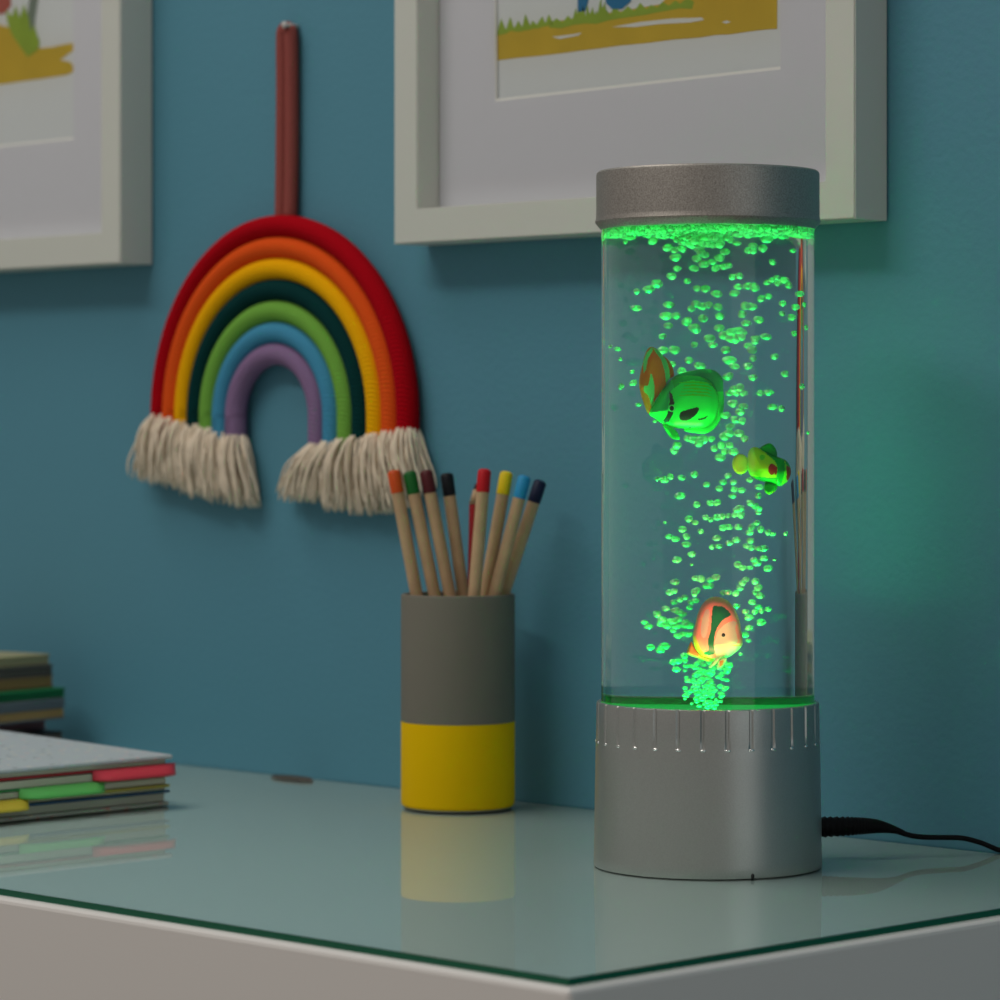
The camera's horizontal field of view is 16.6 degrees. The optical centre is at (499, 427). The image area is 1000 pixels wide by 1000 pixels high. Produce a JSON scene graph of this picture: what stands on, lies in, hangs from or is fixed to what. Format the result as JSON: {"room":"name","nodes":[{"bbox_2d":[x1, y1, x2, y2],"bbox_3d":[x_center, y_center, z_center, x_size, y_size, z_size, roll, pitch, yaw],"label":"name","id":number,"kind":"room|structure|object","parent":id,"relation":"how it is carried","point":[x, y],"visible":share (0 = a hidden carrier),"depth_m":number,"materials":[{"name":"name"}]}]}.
{"room":"child's bedroom","nodes":[
{"label":"child's bedroom","id":0,"kind":"room"},
{"bbox_2d":[0,0,999,851],"bbox_3d":[-0.142,-0.427,1.983,0.122,2.800,5.400,0,0,-45],"label":"wall","id":1,"kind":"structure","parent":0,"point":[196,631],"depth_m":1.85,"materials":[{"name":"teal paint"}]},
{"bbox_2d":[0,0,151,272],"bbox_3d":[-0.320,-0.305,2.089,0.023,0.420,0.312,0,0,-45],"label":"framed picture","id":2,"kind":"object","parent":1,"relation":"attached to","point":[76,75],"visible":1,"depth_m":2.02,"materials":[{"name":"grey"}]},
{"bbox_2d":[0,0,72,144],"bbox_3d":[-0.315,-0.304,2.093,0.002,0.362,0.273,0,0,-45],"label":"print","id":3,"kind":"object","parent":2,"relation":"attached to","point":[36,36],"depth_m":2.06,"materials":[{"name":"white paper"}]},
{"bbox_2d":[281,21,298,28],"bbox_3d":[-0.115,-0.222,1.893,0.010,0.004,0.004,0,0,-45],"label":"pin","id":4,"kind":"object","parent":1,"relation":"attached to","point":[284,24],"visible":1,"depth_m":1.89,"materials":[{"name":"grey plastic"}]},
{"bbox_2d":[395,0,886,245],"bbox_3d":[0.062,-0.307,1.704,0.023,0.420,0.312,0,0,-45],"label":"framed picture","id":5,"kind":"object","parent":1,"relation":"attached to","point":[508,113],"visible":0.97,"depth_m":1.72,"materials":[{"name":"grey"}]},
{"bbox_2d":[497,0,779,97],"bbox_3d":[0.067,-0.306,1.708,0.002,0.362,0.273,0,0,-45],"label":"print","id":6,"kind":"object","parent":5,"relation":"attached to","point":[546,48],"depth_m":1.71,"materials":[{"name":"white paper"}]},
{"bbox_3d":[-1.305,1.022,0.829,3.200,0.100,5.400,0,0,-45],"label":"floor","id":7,"kind":"structure","parent":0,"visible":0},
{"bbox_2d":[0,869,999,999],"bbox_3d":[-0.261,0.583,1.764,0.399,0.779,1.210,0,0,-45],"label":"desk","id":8,"kind":"object","parent":7,"relation":"on","point":[563,923],"visible":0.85,"depth_m":1.35,"materials":[{"name":"white paint"}]},
{"bbox_2d":[0,762,999,985],"bbox_3d":[-0.260,0.194,1.766,0.395,0.003,1.204,0,0,-45],"label":"glass tabletop","id":9,"kind":"object","parent":8,"relation":"on","point":[213,818],"visible":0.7,"depth_m":1.59,"materials":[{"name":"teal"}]},
{"bbox_2d":[16,729,62,738],"bbox_3d":[-0.360,0.184,1.965,0.131,0.016,0.180,0,0,36],"label":"book","id":10,"kind":"object","parent":9,"relation":"on","point":[46,733],"visible":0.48,"depth_m":1.99,"materials":[{"name":"black paper"}]},
{"bbox_2d":[0,721,45,731],"bbox_3d":[-0.371,0.173,1.974,0.131,0.007,0.180,0,0,35],"label":"book","id":11,"kind":"object","parent":10,"relation":"on","point":[37,725],"visible":0.52,"depth_m":1.99,"materials":[{"name":"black paper"}]},
{"bbox_2d":[0,697,64,724],"bbox_3d":[-0.359,0.163,1.965,0.131,0.012,0.180,0,0,35],"label":"book","id":12,"kind":"object","parent":11,"relation":"on","point":[16,712],"visible":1,"depth_m":1.98,"materials":[{"name":"grey paper"}]},
{"bbox_2d":[0,687,64,702],"bbox_3d":[-0.360,0.154,1.970,0.131,0.006,0.180,0,0,36],"label":"book","id":13,"kind":"object","parent":12,"relation":"on","point":[47,692],"visible":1,"depth_m":1.98,"materials":[{"name":"green paper"}]},
{"bbox_2d":[0,676,52,691],"bbox_3d":[-0.367,0.148,1.973,0.131,0.006,0.180,0,0,35],"label":"book","id":14,"kind":"object","parent":13,"relation":"on","point":[43,681],"visible":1,"depth_m":1.99,"materials":[{"name":"brown paper"}]},
{"bbox_2d":[0,664,52,679],"bbox_3d":[-0.368,0.142,1.975,0.131,0.007,0.180,0,0,36],"label":"book","id":15,"kind":"object","parent":14,"relation":"on","point":[45,669],"visible":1,"depth_m":1.99,"materials":[{"name":"grey paper"}]},
{"bbox_2d":[0,651,49,667],"bbox_3d":[-0.369,0.135,1.974,0.131,0.006,0.180,0,0,35],"label":"book","id":16,"kind":"object","parent":15,"relation":"on","point":[7,659],"visible":1,"depth_m":1.99,"materials":[{"name":"beige paper"}]},
{"bbox_2d":[0,730,175,822],"bbox_3d":[-0.290,0.177,1.725,0.158,0.030,0.209,0,0,44],"label":"notebook","id":17,"kind":"object","parent":9,"relation":"on","point":[41,776],"visible":1,"depth_m":1.72,"materials":[{"name":"white paper"}]},
{"bbox_2d":[270,775,313,781],"bbox_3d":[-0.113,0.191,1.876,0.010,0.002,0.033,0,0,-45],"label":"scrap","id":18,"kind":"object","parent":9,"relation":"on","point":[281,777],"visible":1,"depth_m":1.87,"materials":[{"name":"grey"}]},
{"bbox_2d":[401,591,514,812],"bbox_3d":[-0.021,0.138,1.739,0.058,0.108,0.058,0,0,-45],"label":"pencil cup","id":19,"kind":"object","parent":9,"relation":"on","point":[458,652],"visible":0.93,"depth_m":1.71,"materials":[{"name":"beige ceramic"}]},
{"bbox_2d":[387,469,422,595],"bbox_3d":[-0.039,0.102,1.745,0.036,0.161,0.007,0,0,0],"label":"pencil","id":20,"kind":"object","parent":19,"relation":"in","point":[394,476],"visible":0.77,"depth_m":1.74,"materials":[{"name":"brown wood"}]},
{"bbox_2d":[403,470,440,595],"bbox_3d":[-0.030,0.102,1.745,0.039,0.161,0.007,0,0,0],"label":"pencil","id":21,"kind":"object","parent":19,"relation":"in","point":[410,477],"visible":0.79,"depth_m":1.74,"materials":[{"name":"brown wood"}]},
{"bbox_2d":[420,469,455,595],"bbox_3d":[-0.022,0.102,1.745,0.037,0.161,0.007,0,0,0],"label":"pencil","id":22,"kind":"object","parent":19,"relation":"in","point":[427,477],"visible":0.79,"depth_m":1.74,"materials":[{"name":"brown wood"}]},
{"bbox_2d":[440,472,468,595],"bbox_3d":[-0.016,0.102,1.752,0.028,0.159,0.007,0,0,0],"label":"pencil","id":23,"kind":"object","parent":19,"relation":"in","point":[447,479],"visible":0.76,"depth_m":1.75,"materials":[{"name":"brown wood"}]},
{"bbox_2d":[468,483,476,587],"bbox_3d":[-0.014,0.105,1.758,0.009,0.153,0.006,0,0,2],"label":"pencil","id":24,"kind":"object","parent":19,"relation":"in","point":[472,502],"visible":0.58,"depth_m":1.76,"materials":[{"name":"red paint"}]},
{"bbox_2d":[468,468,490,595],"bbox_3d":[-0.014,0.101,1.720,0.020,0.162,0.007,0,0,0],"label":"pencil","id":25,"kind":"object","parent":19,"relation":"in","point":[484,475],"visible":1,"depth_m":1.72,"materials":[{"name":"brown wood"}]},
{"bbox_2d":[481,471,512,595],"bbox_3d":[-0.011,0.102,1.732,0.034,0.161,0.007,0,0,0],"label":"pencil","id":26,"kind":"object","parent":19,"relation":"in","point":[505,477],"visible":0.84,"depth_m":1.73,"materials":[{"name":"brown wood"}]},
{"bbox_2d":[488,475,530,595],"bbox_3d":[-0.008,0.103,1.726,0.046,0.159,0.007,0,0,0],"label":"pencil","id":27,"kind":"object","parent":19,"relation":"in","point":[523,482],"visible":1,"depth_m":1.72,"materials":[{"name":"brown wood"}]},
{"bbox_2d":[501,479,545,594],"bbox_3d":[-0.005,0.104,1.739,0.057,0.157,0.007,0,0,0],"label":"pencil","id":28,"kind":"object","parent":19,"relation":"in","point":[538,486],"visible":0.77,"depth_m":1.74,"materials":[{"name":"brown wood"}]},
{"bbox_2d":[594,163,821,879],"bbox_3d":[0.091,0.040,1.511,0.100,0.306,0.100,0,0,-37],"label":"lamp","id":29,"kind":"object","parent":9,"relation":"on","point":[707,756],"visible":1,"depth_m":1.47,"materials":[{"name":"silver metal"}]},
{"bbox_2d":[821,816,999,852],"bbox_3d":[0.223,0.183,1.532,0.164,0.018,0.044,0,0,18],"label":"power cord","id":30,"kind":"object","parent":9,"relation":"on","point":[836,826],"visible":1,"depth_m":1.54,"materials":[{"name":"black rubber"}]}
]}

